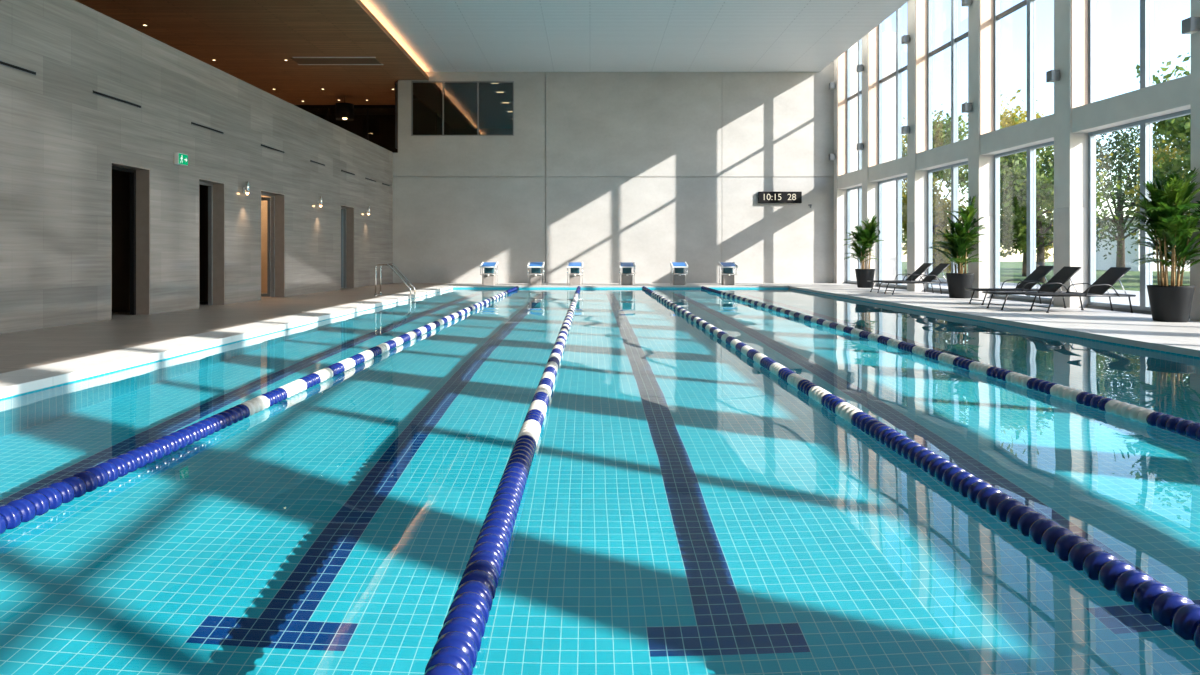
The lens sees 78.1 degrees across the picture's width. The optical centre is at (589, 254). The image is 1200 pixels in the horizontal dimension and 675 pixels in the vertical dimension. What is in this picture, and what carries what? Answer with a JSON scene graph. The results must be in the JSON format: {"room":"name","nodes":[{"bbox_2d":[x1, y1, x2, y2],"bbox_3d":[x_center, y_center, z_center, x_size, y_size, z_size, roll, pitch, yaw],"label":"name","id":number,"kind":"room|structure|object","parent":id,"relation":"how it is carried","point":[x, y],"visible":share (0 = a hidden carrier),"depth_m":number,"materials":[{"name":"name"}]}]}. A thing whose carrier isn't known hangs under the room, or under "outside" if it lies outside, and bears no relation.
{"room":"indoor swimming pool","nodes":[
{"label":"indoor swimming pool","id":0,"kind":"room"},
{"bbox_2d":[112,170,129,311],"bbox_3d":[-10.260,-1.050,15.050,3.080,4.400,0.100,0,0,0],"label":"doorway","id":1,"kind":"structure","parent":0,"point":[120,179],"depth_m":15.00,"materials":[{"name":"black"}]},
{"bbox_2d":[0,0,392,333],"bbox_3d":[-8.735,-1.535,10.210,0.280,5.370,40.439,0,0,1],"label":"wall","id":2,"kind":"structure","parent":0,"point":[60,140],"depth_m":14.30,"materials":[{"name":"stone"}]},
{"bbox_2d":[0,60,35,74],"bbox_3d":[-8.578,-2.800,10.665,0.016,0.055,1.530,0,0,1],"label":"air vent","id":3,"kind":"object","parent":2,"relation":"in","point":[1,62],"visible":1,"depth_m":11.07,"materials":[{"name":"black metal"}]},
{"bbox_2d":[93,90,140,107],"bbox_3d":[-8.512,-2.800,13.350,0.016,0.055,1.300,0,0,1],"label":"air vent","id":4,"kind":"object","parent":2,"relation":"in","point":[94,92],"visible":1,"depth_m":13.29,"materials":[{"name":"black metal"}]},
{"bbox_2d":[111,162,149,319],"bbox_3d":[-8.680,-0.256,13.730,0.363,2.811,1.122,0,0,0],"label":"door","id":5,"kind":"structure","parent":2,"relation":"in","point":[139,176],"depth_m":14.27,"materials":[{"name":"brown stone"}]},
{"bbox_2d":[174,153,187,165],"bbox_3d":[-8.423,-1.970,15.249,0.096,0.230,0.340,0,0,1],"label":"exit sign","id":6,"kind":"object","parent":2,"relation":"attached to","point":[179,158],"visible":1,"depth_m":15.18,"materials":[{"name":"green plastic"}]},
{"bbox_2d":[191,122,223,133],"bbox_3d":[-8.438,-2.800,16.350,0.016,0.055,1.300,0,0,1],"label":"air vent","id":7,"kind":"object","parent":2,"relation":"in","point":[192,123],"visible":1,"depth_m":16.30,"materials":[{"name":"black metal"}]},
{"bbox_2d":[199,178,224,304],"bbox_3d":[-8.612,-0.256,16.535,0.362,2.811,1.072,0,0,0],"label":"door","id":8,"kind":"structure","parent":2,"relation":"in","point":[216,190],"depth_m":17.05,"materials":[{"name":"brown wood"}]},
{"bbox_2d":[242,182,248,194],"bbox_3d":[-8.329,-1.613,17.918,0.155,0.315,0.090,0,0,1],"label":"wall sconce","id":9,"kind":"object","parent":2,"relation":"attached to","point":[245,189],"visible":1,"depth_m":17.89,"materials":[{"name":"metal"}]},
{"bbox_2d":[261,190,284,296],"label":"door","id":10,"kind":"structure","parent":2,"relation":"in","point":[275,201],"depth_m":20.22,"materials":[{"name":"brown stone"}]},
{"bbox_2d":[261,144,284,152],"bbox_3d":[-8.361,-2.800,19.525,0.016,0.055,1.350,0,0,1],"label":"air vent","id":11,"kind":"object","parent":2,"relation":"in","point":[262,145],"visible":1,"depth_m":19.48,"materials":[{"name":"black metal"}]},
{"bbox_2d":[317,197,321,206],"bbox_3d":[-8.216,-1.613,22.498,0.155,0.315,0.090,0,0,1],"label":"wall sconce","id":12,"kind":"object","parent":2,"relation":"attached to","point":[319,202],"visible":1,"depth_m":22.47,"materials":[{"name":"glass"}]},
{"bbox_2d":[341,205,353,287],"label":"door","id":13,"kind":"structure","parent":2,"relation":"in","point":[347,214],"depth_m":25.73,"materials":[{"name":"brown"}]},
{"bbox_2d":[365,206,369,214],"bbox_3d":[-8.106,-1.613,26.998,0.155,0.315,0.090,0,0,1],"label":"wall sconce","id":14,"kind":"object","parent":2,"relation":"attached to","point":[367,211],"visible":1,"depth_m":26.97,"materials":[{"name":"glass"}]},
{"bbox_2d":[199,185,207,301],"bbox_3d":[-10.260,-1.050,18.350,3.080,4.400,0.100,0,0,0],"label":"wall","id":15,"kind":"structure","parent":0,"point":[203,190],"depth_m":18.30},
{"bbox_2d":[0,289,449,399],"bbox_3d":[-5.082,2.010,14.600,0.001,1.540,25.600,0,0,0],"label":"wall","id":16,"kind":"structure","parent":0,"point":[449,289],"depth_m":8.71,"materials":[{"name":"teal tile"}]},
{"bbox_2d":[0,286,452,398],"bbox_3d":[-5.400,1.194,14.600,0.640,0.088,25.600,0,0,0],"label":"pool edge","id":17,"kind":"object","parent":16,"relation":"on","point":[25,380],"depth_m":9.10,"materials":[{"name":"white stone"}]},
{"bbox_2d":[75,0,435,114],"bbox_3d":[-11.820,-7.240,14.000,10.360,0.100,48.000,0,0,0],"label":"ceiling","id":18,"kind":"structure","parent":0,"point":[250,41],"depth_m":25.04,"materials":[{"name":"brown wood"}]},
{"bbox_2d":[290,57,382,64],"bbox_3d":[-9.400,-7.182,27.400,3.200,0.016,1.100,0,0,0],"label":"ceiling vent","id":19,"kind":"object","parent":18,"relation":"in","point":[300,60],"visible":1,"depth_m":27.34,"materials":[{"name":"black metal"}]},
{"bbox_2d":[336,103,353,120],"bbox_3d":[-11.100,-6.660,33.500,0.800,1.060,0.800,0,0,0],"label":"pendant lamp","id":20,"kind":"object","parent":18,"relation":"hanging from","point":[344,111],"visible":1,"depth_m":33.17,"materials":[{"name":"black metal"}]},
{"bbox_2d":[261,195,267,292],"bbox_3d":[-10.260,-1.050,22.550,3.080,4.400,0.100,0,0,0],"label":"wall","id":21,"kind":"structure","parent":0,"point":[263,203],"depth_m":22.50,"materials":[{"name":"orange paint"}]},
{"bbox_2d":[295,105,394,139],"bbox_3d":[-12.495,-5.320,35.500,9.010,3.740,0.100,0,0,0],"label":"beam","id":22,"kind":"structure","parent":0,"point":[299,106],"depth_m":35.45,"materials":[{"name":"black metal"}]},
{"bbox_2d":[316,112,436,152],"bbox_3d":[-12.550,-5.550,38.100,9.300,4.600,0.200,0,0,0],"label":"wall","id":23,"kind":"structure","parent":0,"point":[381,128],"depth_m":38.00,"materials":[{"name":"black"}]},
{"bbox_2d":[397,82,435,152],"bbox_3d":[-7.960,-5.220,34.375,0.080,3.940,7.250,0,0,0],"label":"wall","id":24,"kind":"structure","parent":0,"point":[424,119],"depth_m":34.78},
{"bbox_2d":[395,81,513,148],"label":"interior window","id":25,"kind":"structure","parent":0,"point":[460,99],"depth_m":36.63,"materials":[{"name":"black glass"}]},
{"bbox_2d":[0,283,1199,398],"bbox_3d":[1.555,1.275,10.350,23.290,0.250,40.700,0,0,0],"label":"floor","id":26,"kind":"structure","parent":0,"point":[37,347],"depth_m":13.40,"materials":[{"name":"stone"}]},
{"bbox_2d":[374,264,414,299],"bbox_3d":[-5.513,1.252,20.950,1.085,2.001,0.590,0,0,0],"label":"pool ladder","id":27,"kind":"object","parent":26,"relation":"attached to","point":[380,265],"visible":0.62,"depth_m":20.70,"materials":[{"name":"metal"}]},
{"bbox_2d":[480,262,497,284],"bbox_3d":[-3.869,0.706,28.350,0.615,0.889,0.720,0,0,0],"label":"starting block","id":28,"kind":"object","parent":26,"relation":"on","point":[488,277],"visible":1,"depth_m":28.17,"materials":[{"name":"white plastic"}]},
{"bbox_2d":[527,262,544,284],"bbox_3d":[-2.069,0.706,28.350,0.615,0.889,0.720,0,0,0],"label":"starting block","id":29,"kind":"object","parent":26,"relation":"on","point":[535,275],"visible":1,"depth_m":28.17,"materials":[{"name":"white plastic"}]},
{"bbox_2d":[567,262,582,284],"bbox_3d":[-0.575,0.706,28.350,0.615,0.889,0.720,0,0,0],"label":"starting block","id":30,"kind":"object","parent":26,"relation":"on","point":[575,275],"visible":1,"depth_m":28.17,"materials":[{"name":"white plastic"}]},
{"bbox_2d":[619,262,635,284],"bbox_3d":[1.417,0.706,28.350,0.615,0.889,0.720,0,0,0],"label":"starting block","id":31,"kind":"object","parent":26,"relation":"on","point":[626,275],"visible":1,"depth_m":28.17,"materials":[{"name":"white plastic"}]},
{"bbox_2d":[670,262,687,284],"bbox_3d":[3.410,0.706,28.350,0.615,0.889,0.720,0,0,0],"label":"starting block","id":32,"kind":"object","parent":26,"relation":"on","point":[679,277],"visible":1,"depth_m":28.17,"materials":[{"name":"white plastic"}]},
{"bbox_2d":[718,262,737,284],"bbox_3d":[5.287,0.706,28.350,0.615,0.889,0.720,0,0,0],"label":"starting block","id":33,"kind":"object","parent":26,"relation":"on","point":[727,275],"visible":1,"depth_m":28.17,"materials":[{"name":"white plastic"}]},
{"bbox_2d":[834,50,846,282],"bbox_3d":[10.270,-4.000,30.168,0.536,10.300,0.436,0,0,0],"label":"column","id":34,"kind":"structure","parent":26,"relation":"on","point":[840,63],"depth_m":29.98,"materials":[{"name":"paint"}]},
{"bbox_2d":[829,82,834,88],"bbox_3d":[9.890,-6.900,30.200,0.220,0.252,0.200,0,0,0],"label":"wall light","id":35,"kind":"object","parent":34,"relation":"attached to","point":[831,84],"visible":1,"depth_m":30.10,"materials":[{"name":"grey metal"}]},
{"bbox_2d":[829,154,834,159],"bbox_3d":[9.890,-4.000,30.200,0.220,0.252,0.200,0,0,0],"label":"wall light","id":36,"kind":"object","parent":34,"relation":"attached to","point":[831,156],"visible":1,"depth_m":30.10,"materials":[{"name":"grey metal"}]},
{"bbox_2d":[841,215,883,287],"bbox_3d":[9.483,-0.144,26.134,1.235,2.588,1.839,0,0,0],"label":"potted palm","id":37,"kind":"object","parent":26,"relation":"on","point":[866,237],"visible":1,"depth_m":25.90,"materials":[{"name":"plant"}]},
{"bbox_2d":[855,269,874,287],"bbox_3d":[9.700,0.820,26.100,0.680,0.660,0.680,0,0,0],"label":"pot","id":38,"kind":"object","parent":37,"relation":"attached to","point":[862,275],"depth_m":25.86,"materials":[{"name":"grey plastic"}]},
{"bbox_2d":[862,26,877,286],"bbox_3d":[10.372,-4.000,27.238,0.536,10.300,0.596,0,0,0],"label":"column","id":39,"kind":"structure","parent":26,"relation":"on","point":[869,41],"depth_m":26.96,"materials":[{"name":"paint"}]},
{"bbox_2d":[856,64,863,71],"bbox_3d":[9.992,-6.900,27.350,0.220,0.252,0.200,0,0,0],"label":"wall light","id":40,"kind":"object","parent":39,"relation":"attached to","point":[859,68],"visible":1,"depth_m":27.25,"materials":[{"name":"grey metal"}]},
{"bbox_2d":[856,143,863,149],"bbox_3d":[9.992,-4.000,27.350,0.220,0.252,0.200,0,0,0],"label":"wall light","id":41,"kind":"object","parent":39,"relation":"attached to","point":[859,146],"visible":1,"depth_m":27.25,"materials":[{"name":"grey metal"}]},
{"bbox_2d":[867,263,935,292],"bbox_3d":[9.560,0.699,22.750,1.880,0.902,0.624,0,0,0],"label":"sun lounger","id":42,"kind":"object","parent":26,"relation":"on","point":[924,266],"visible":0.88,"depth_m":22.72,"materials":[{"name":"grey metal"}]},
{"bbox_2d":[881,263,949,294],"bbox_3d":[9.600,0.699,21.750,1.880,0.902,0.624,0,0,0],"label":"sun lounger","id":43,"kind":"object","parent":26,"relation":"on","point":[932,275],"visible":0.95,"depth_m":21.58,"materials":[{"name":"grey metal"}]},
{"bbox_2d":[907,0,927,291],"bbox_3d":[10.500,-4.000,23.588,0.536,10.300,0.596,0,0,0],"label":"column","id":44,"kind":"structure","parent":26,"relation":"on","point":[917,10],"depth_m":23.32,"materials":[{"name":"paint"}]},
{"bbox_2d":[901,35,909,43],"bbox_3d":[10.120,-6.900,23.700,0.220,0.252,0.200,0,0,0],"label":"wall light","id":45,"kind":"object","parent":44,"relation":"attached to","point":[905,39],"visible":1,"depth_m":23.60,"materials":[{"name":"grey metal"}]},
{"bbox_2d":[901,126,909,133],"bbox_3d":[10.120,-4.000,23.700,0.220,0.252,0.200,0,0,0],"label":"wall light","id":46,"kind":"object","parent":44,"relation":"attached to","point":[904,129],"visible":1,"depth_m":23.60,"materials":[{"name":"grey metal"}]},
{"bbox_2d":[929,196,984,298],"bbox_3d":[9.686,-0.234,19.849,1.271,2.768,1.712,0,0,0],"label":"potted palm","id":47,"kind":"object","parent":26,"relation":"on","point":[959,241],"visible":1,"depth_m":19.60,"materials":[{"name":"plant"}]},
{"bbox_2d":[946,273,973,298],"bbox_3d":[9.900,0.820,19.800,0.690,0.660,0.690,0,0,0],"label":"pot","id":48,"kind":"object","parent":47,"relation":"attached to","point":[957,283],"depth_m":19.56,"materials":[{"name":"grey plastic"}]},
{"bbox_2d":[968,0,993,297],"bbox_3d":[10.626,-4.000,19.988,0.536,10.300,0.596,0,0,0],"label":"column","id":49,"kind":"structure","parent":26,"relation":"on","point":[980,12],"depth_m":19.72,"materials":[{"name":"paint"}]},
{"bbox_2d":[961,103,971,112],"bbox_3d":[10.246,-4.000,20.100,0.220,0.252,0.200,0,0,0],"label":"wall light","id":50,"kind":"object","parent":49,"relation":"attached to","point":[965,107],"visible":1,"depth_m":20.00,"materials":[{"name":"grey metal"}]},
{"bbox_2d":[961,0,971,6],"bbox_3d":[10.246,-6.900,20.100,0.220,0.252,0.200,0,0,0],"label":"wall light","id":51,"kind":"object","parent":49,"relation":"attached to","point":[964,3],"visible":1,"depth_m":20.03,"materials":[{"name":"grey metal"}]},
{"bbox_2d":[965,266,1052,304],"bbox_3d":[9.800,0.699,17.220,1.880,0.902,0.624,0,0,0],"label":"sun lounger","id":52,"kind":"object","parent":26,"relation":"on","point":[1040,272],"visible":0.84,"depth_m":17.14,"materials":[{"name":"grey metal"}]},
{"bbox_2d":[982,266,1083,309],"bbox_3d":[9.440,0.699,15.760,1.880,0.902,0.624,0,0,0],"label":"sun lounger","id":53,"kind":"object","parent":26,"relation":"on","point":[1060,278],"visible":0.9,"depth_m":15.67,"materials":[{"name":"grey metal"}]},
{"bbox_2d":[1053,0,1087,307],"bbox_3d":[10.750,-4.000,16.438,0.536,10.300,0.596,0,0,0],"label":"column","id":54,"kind":"structure","parent":26,"relation":"on","point":[1070,211],"depth_m":16.17,"materials":[{"name":"paint"}]},
{"bbox_2d":[1046,70,1059,81],"bbox_3d":[10.370,-4.000,16.550,0.220,0.252,0.200,0,0,0],"label":"wall light","id":55,"kind":"object","parent":54,"relation":"attached to","point":[1052,75],"visible":1,"depth_m":16.45,"materials":[{"name":"grey metal"}]},
{"bbox_2d":[1025,267,1135,312],"bbox_3d":[9.920,0.699,15.000,1.880,0.902,0.624,0,0,0],"label":"sun lounger","id":56,"kind":"object","parent":26,"relation":"on","point":[1112,275],"visible":1,"depth_m":14.86,"materials":[{"name":"grey metal"}]},
{"bbox_2d":[1111,168,1199,321],"bbox_3d":[9.873,-0.195,12.817,1.382,2.690,1.865,0,0,0],"label":"potted palm","id":57,"kind":"object","parent":26,"relation":"on","point":[1166,214],"visible":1,"depth_m":12.69,"materials":[{"name":"plant"}]},
{"bbox_2d":[1146,285,1194,321],"bbox_3d":[10.080,0.840,12.850,0.670,0.620,0.670,0,0,0],"label":"pot","id":58,"kind":"object","parent":57,"relation":"attached to","point":[1168,303],"depth_m":12.63,"materials":[{"name":"grey plastic"}]},
{"bbox_2d":[1190,0,1199,320],"bbox_3d":[10.878,-4.000,12.788,0.536,10.300,0.596,0,0,0],"label":"column","id":59,"kind":"structure","parent":26,"relation":"on","point":[1195,4],"depth_m":12.97,"materials":[{"name":"paint"}]},
{"bbox_2d":[1182,17,1199,33],"bbox_3d":[10.498,-4.000,12.900,0.220,0.252,0.200,0,0,0],"label":"wall light","id":60,"kind":"object","parent":59,"relation":"attached to","point":[1191,25],"visible":1,"depth_m":12.81,"materials":[{"name":"grey metal"}]},
{"bbox_2d":[0,289,1199,674],"bbox_3d":[1.155,1.250,14.600,12.466,0.007,25.576,0,0,0],"label":"pool water","id":61,"kind":"object","parent":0,"point":[686,508],"visible":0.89,"depth_m":3.78,"materials":[{"name":"teal liquid"}]},
{"bbox_2d":[0,286,518,534],"bbox_3d":[-2.680,1.196,14.619,0.138,0.101,25.538,0,0,0],"label":"lane rope","id":62,"kind":"object","parent":61,"relation":"on","point":[39,502],"visible":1,"depth_m":4.68,"materials":[{"name":"blue plastic"}]},
{"bbox_2d":[424,286,580,674],"bbox_3d":[-0.410,1.196,14.619,0.138,0.101,25.538,0,0,0],"label":"lane rope","id":63,"kind":"object","parent":61,"relation":"on","point":[455,651],"visible":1,"depth_m":2.92,"materials":[{"name":"blue plastic"}]},
{"bbox_2d":[642,286,1199,649],"bbox_3d":[1.980,1.196,14.619,0.138,0.101,25.538,0,0,0],"label":"lane rope","id":64,"kind":"object","parent":61,"relation":"on","point":[1167,607],"visible":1,"depth_m":3.36,"materials":[{"name":"blue plastic"}]},
{"bbox_2d":[701,286,1199,439],"bbox_3d":[4.150,1.196,14.619,0.138,0.101,25.538,0,0,0],"label":"lane rope","id":65,"kind":"object","parent":61,"relation":"on","point":[1181,426],"visible":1,"depth_m":6.97,"materials":[{"name":"blue plastic"}]},
{"bbox_2d":[453,287,789,288],"bbox_3d":[1.150,1.991,27.392,12.500,1.578,0.001,0,0,0],"label":"pool edge","id":66,"kind":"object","parent":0,"point":[453,287],"depth_m":27.39,"materials":[{"name":"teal tile"}]},
{"bbox_2d":[360,0,907,71],"bbox_3d":[0.950,-7.645,10.200,16.900,0.250,40.400,0,0,0],"label":"ceiling","id":67,"kind":"structure","parent":0,"point":[439,35],"depth_m":25.12,"materials":[{"name":"white paint"}]},
{"bbox_2d":[393,32,895,282],"bbox_3d":[1.700,-4.000,30.575,21.800,10.300,0.350,0,0,0],"label":"wall","id":68,"kind":"structure","parent":0,"point":[599,170],"depth_m":30.40,"materials":[{"name":"concrete"}]},
{"bbox_2d":[353,0,428,79],"bbox_3d":[-6.645,-7.255,10.200,0.050,0.170,40.400,0,0,0],"label":"trim","id":69,"kind":"structure","parent":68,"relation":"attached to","point":[359,3],"depth_m":24.43,"materials":[{"name":"brown wood"}]},
{"bbox_2d":[758,192,801,202],"bbox_3d":[7.785,-2.360,30.337,1.766,0.472,0.126,0,0,0],"label":"digital clock","id":70,"kind":"object","parent":68,"relation":"attached to","point":[763,197],"visible":1,"depth_m":30.28,"materials":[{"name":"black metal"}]},
{"bbox_2d":[847,186,861,282],"bbox_3d":[10.498,-0.790,28.755,0.140,3.760,2.456,0,0,-2],"label":"window","id":71,"kind":"structure","parent":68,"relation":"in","point":[859,188],"depth_m":29.91,"materials":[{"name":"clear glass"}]},
{"bbox_2d":[819,0,908,71],"bbox_3d":[9.415,-8.385,10.200,0.030,1.730,40.400,0,0,0],"label":"trim","id":72,"kind":"structure","parent":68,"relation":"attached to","point":[908,0],"depth_m":24.90,"materials":[{"name":"white paint"}]},
{"bbox_2d":[878,175,906,287],"bbox_3d":[10.614,-0.790,25.425,0.140,3.760,3.096,0,0,-2],"label":"window","id":73,"kind":"structure","parent":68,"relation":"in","point":[898,180],"depth_m":25.46,"materials":[{"name":"clear glass"}]},
{"bbox_2d":[928,161,967,291],"bbox_3d":[10.741,-0.790,21.800,0.140,3.760,3.046,0,0,-2],"label":"window","id":74,"kind":"structure","parent":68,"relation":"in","point":[954,167],"depth_m":22.24,"materials":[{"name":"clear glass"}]},
{"bbox_2d":[845,282,1189,317],"bbox_3d":[11.137,1.120,10.200,0.200,0.060,40.432,0,0,-2],"label":"trim","id":75,"kind":"structure","parent":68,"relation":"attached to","point":[936,291],"depth_m":17.75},
{"bbox_2d":[994,141,1053,300],"bbox_3d":[10.866,-0.790,18.225,0.140,3.760,2.996,0,0,-2],"label":"window","id":76,"kind":"structure","parent":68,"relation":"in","point":[1031,151],"depth_m":18.25,"materials":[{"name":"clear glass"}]},
{"bbox_2d":[1088,109,1190,310],"bbox_3d":[10.992,-0.790,14.625,0.140,3.760,3.096,0,0,-2],"label":"window","id":77,"kind":"structure","parent":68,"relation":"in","point":[1146,126],"depth_m":14.68,"materials":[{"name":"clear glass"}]},
{"bbox_2d":[794,289,1199,357],"bbox_3d":[7.392,1.991,14.600,0.001,1.578,25.600,0,0,0],"label":"wall","id":78,"kind":"structure","parent":0,"point":[794,289],"depth_m":11.85,"materials":[{"name":"teal tile"}]},
{"bbox_2d":[789,286,1199,356],"bbox_3d":[7.375,1.190,14.600,0.049,0.080,25.600,0,0,0],"label":"trim","id":79,"kind":"structure","parent":78,"relation":"attached to","point":[1163,347],"depth_m":12.02,"materials":[{"name":"grey stone"}]},
{"bbox_2d":[838,74,1190,188],"bbox_3d":[10.977,-2.935,10.200,0.480,0.530,40.442,0,0,-2],"label":"beam spandrel","id":80,"kind":"structure","parent":0,"point":[1171,96],"depth_m":16.95,"materials":[{"name":"paint"}]},
{"bbox_2d":[847,38,861,172],"bbox_3d":[10.498,-6.050,28.755,0.140,5.700,2.456,0,0,-2],"label":"window frame","id":81,"kind":"structure","parent":80,"relation":"on","point":[859,93],"depth_m":28.74,"materials":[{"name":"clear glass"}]},
{"bbox_2d":[878,7,906,163],"bbox_3d":[10.614,-6.050,25.425,0.140,5.700,3.096,0,0,-2],"label":"window frame","id":82,"kind":"structure","parent":80,"relation":"on","point":[898,73],"depth_m":25.46,"materials":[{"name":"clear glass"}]},
{"bbox_2d":[928,0,967,149],"bbox_3d":[10.741,-6.050,21.800,0.140,5.700,3.046,0,0,-2],"label":"window frame","id":83,"kind":"structure","parent":80,"relation":"on","point":[955,39],"depth_m":21.79,"materials":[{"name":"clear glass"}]},
{"bbox_2d":[994,0,1035,130],"bbox_3d":[10.866,-6.050,18.225,0.140,5.700,2.996,0,0,-2],"label":"window frame","id":84,"kind":"structure","parent":80,"relation":"on","point":[1031,4],"depth_m":18.26,"materials":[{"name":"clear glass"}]},
{"bbox_2d":[1088,0,1152,103],"bbox_3d":[10.992,-6.050,14.625,0.140,5.700,3.096,0,0,-2],"label":"window frame","id":85,"kind":"structure","parent":80,"relation":"on","point":[1146,6],"depth_m":14.65,"materials":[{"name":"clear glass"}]},
{"label":"outside","id":86,"kind":"structure","parent":0,"visible":0},
{"bbox_2d":[902,262,1189,290],"bbox_3d":[79.500,1.460,40.000,121.000,0.380,200.000,0,0,0],"label":"lawn","id":87,"kind":"structure","parent":86,"point":[1130,281],"depth_m":45.84,"materials":[{"name":"green plant"}]},
{"bbox_2d":[902,117,906,234],"bbox_3d":[24.483,-5.182,62.291,9.544,12.916,10.168,0,0,0],"label":"tree","id":88,"kind":"object","parent":87,"relation":"on","point":[903,117],"visible":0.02,"depth_m":61.14,"materials":[{"name":"green plant"}]},
{"bbox_2d":[902,103,967,250],"bbox_3d":[18.968,-3.681,42.761,7.106,9.913,5.523,0,0,38],"label":"tree","id":89,"kind":"object","parent":87,"relation":"on","point":[941,131],"visible":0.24,"depth_m":41.32,"materials":[{"name":"green plant"}]},
{"bbox_2d":[902,175,967,279],"bbox_3d":[17.401,-1.373,37.096,4.376,5.298,4.552,0,0,18],"label":"tree","id":90,"kind":"object","parent":87,"relation":"on","point":[939,206],"visible":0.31,"depth_m":36.01,"materials":[{"name":"green plant"}]},
{"bbox_2d":[961,89,1112,275],"bbox_3d":[25.645,-4.288,43.880,7.444,11.129,8.681,0,0,-10],"label":"tree","id":91,"kind":"object","parent":87,"relation":"on","point":[1005,121],"visible":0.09,"depth_m":43.19,"materials":[{"name":"green plant"}]},
{"bbox_2d":[964,117,1123,282],"bbox_3d":[20.784,-2.521,34.172,6.719,7.594,5.772,0,0,14],"label":"tree","id":92,"kind":"object","parent":87,"relation":"on","point":[1013,172],"visible":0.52,"depth_m":33.77,"materials":[{"name":"green plant"}]},
{"bbox_2d":[1050,127,1189,266],"bbox_3d":[37.688,-4.159,53.231,11.844,10.869,11.950,0,0,15],"label":"tree","id":93,"kind":"object","parent":87,"relation":"on","point":[1123,156],"visible":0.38,"depth_m":51.72,"materials":[{"name":"green plant"}]},
{"bbox_2d":[1096,216,1189,270],"bbox_3d":[52.000,-0.880,62.000,18.800,4.300,8.800,0,0,0],"label":"building","id":94,"kind":"structure","parent":87,"relation":"on","point":[1110,261],"depth_m":59.42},
{"bbox_2d":[1116,139,1189,272],"bbox_3d":[30.039,-3.336,34.962,8.112,9.224,7.901,0,0,39],"label":"tree","id":95,"kind":"object","parent":87,"relation":"on","point":[1132,191],"visible":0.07,"depth_m":36.99,"materials":[{"name":"green plant"}]},
{"bbox_2d":[1121,52,1190,215],"bbox_3d":[23.876,-3.369,28.125,7.067,9.289,7.848,0,0,27],"label":"tree","id":96,"kind":"object","parent":87,"relation":"on","point":[1179,128],"visible":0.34,"depth_m":28.34,"materials":[{"name":"green plant"}]},
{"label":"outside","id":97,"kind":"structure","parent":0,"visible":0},
{"bbox_2d":[902,276,1139,302],"bbox_3d":[16.100,1.450,10.000,5.800,0.400,100.000,0,0,0],"label":"paving","id":98,"kind":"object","parent":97,"point":[1136,299],"depth_m":24.67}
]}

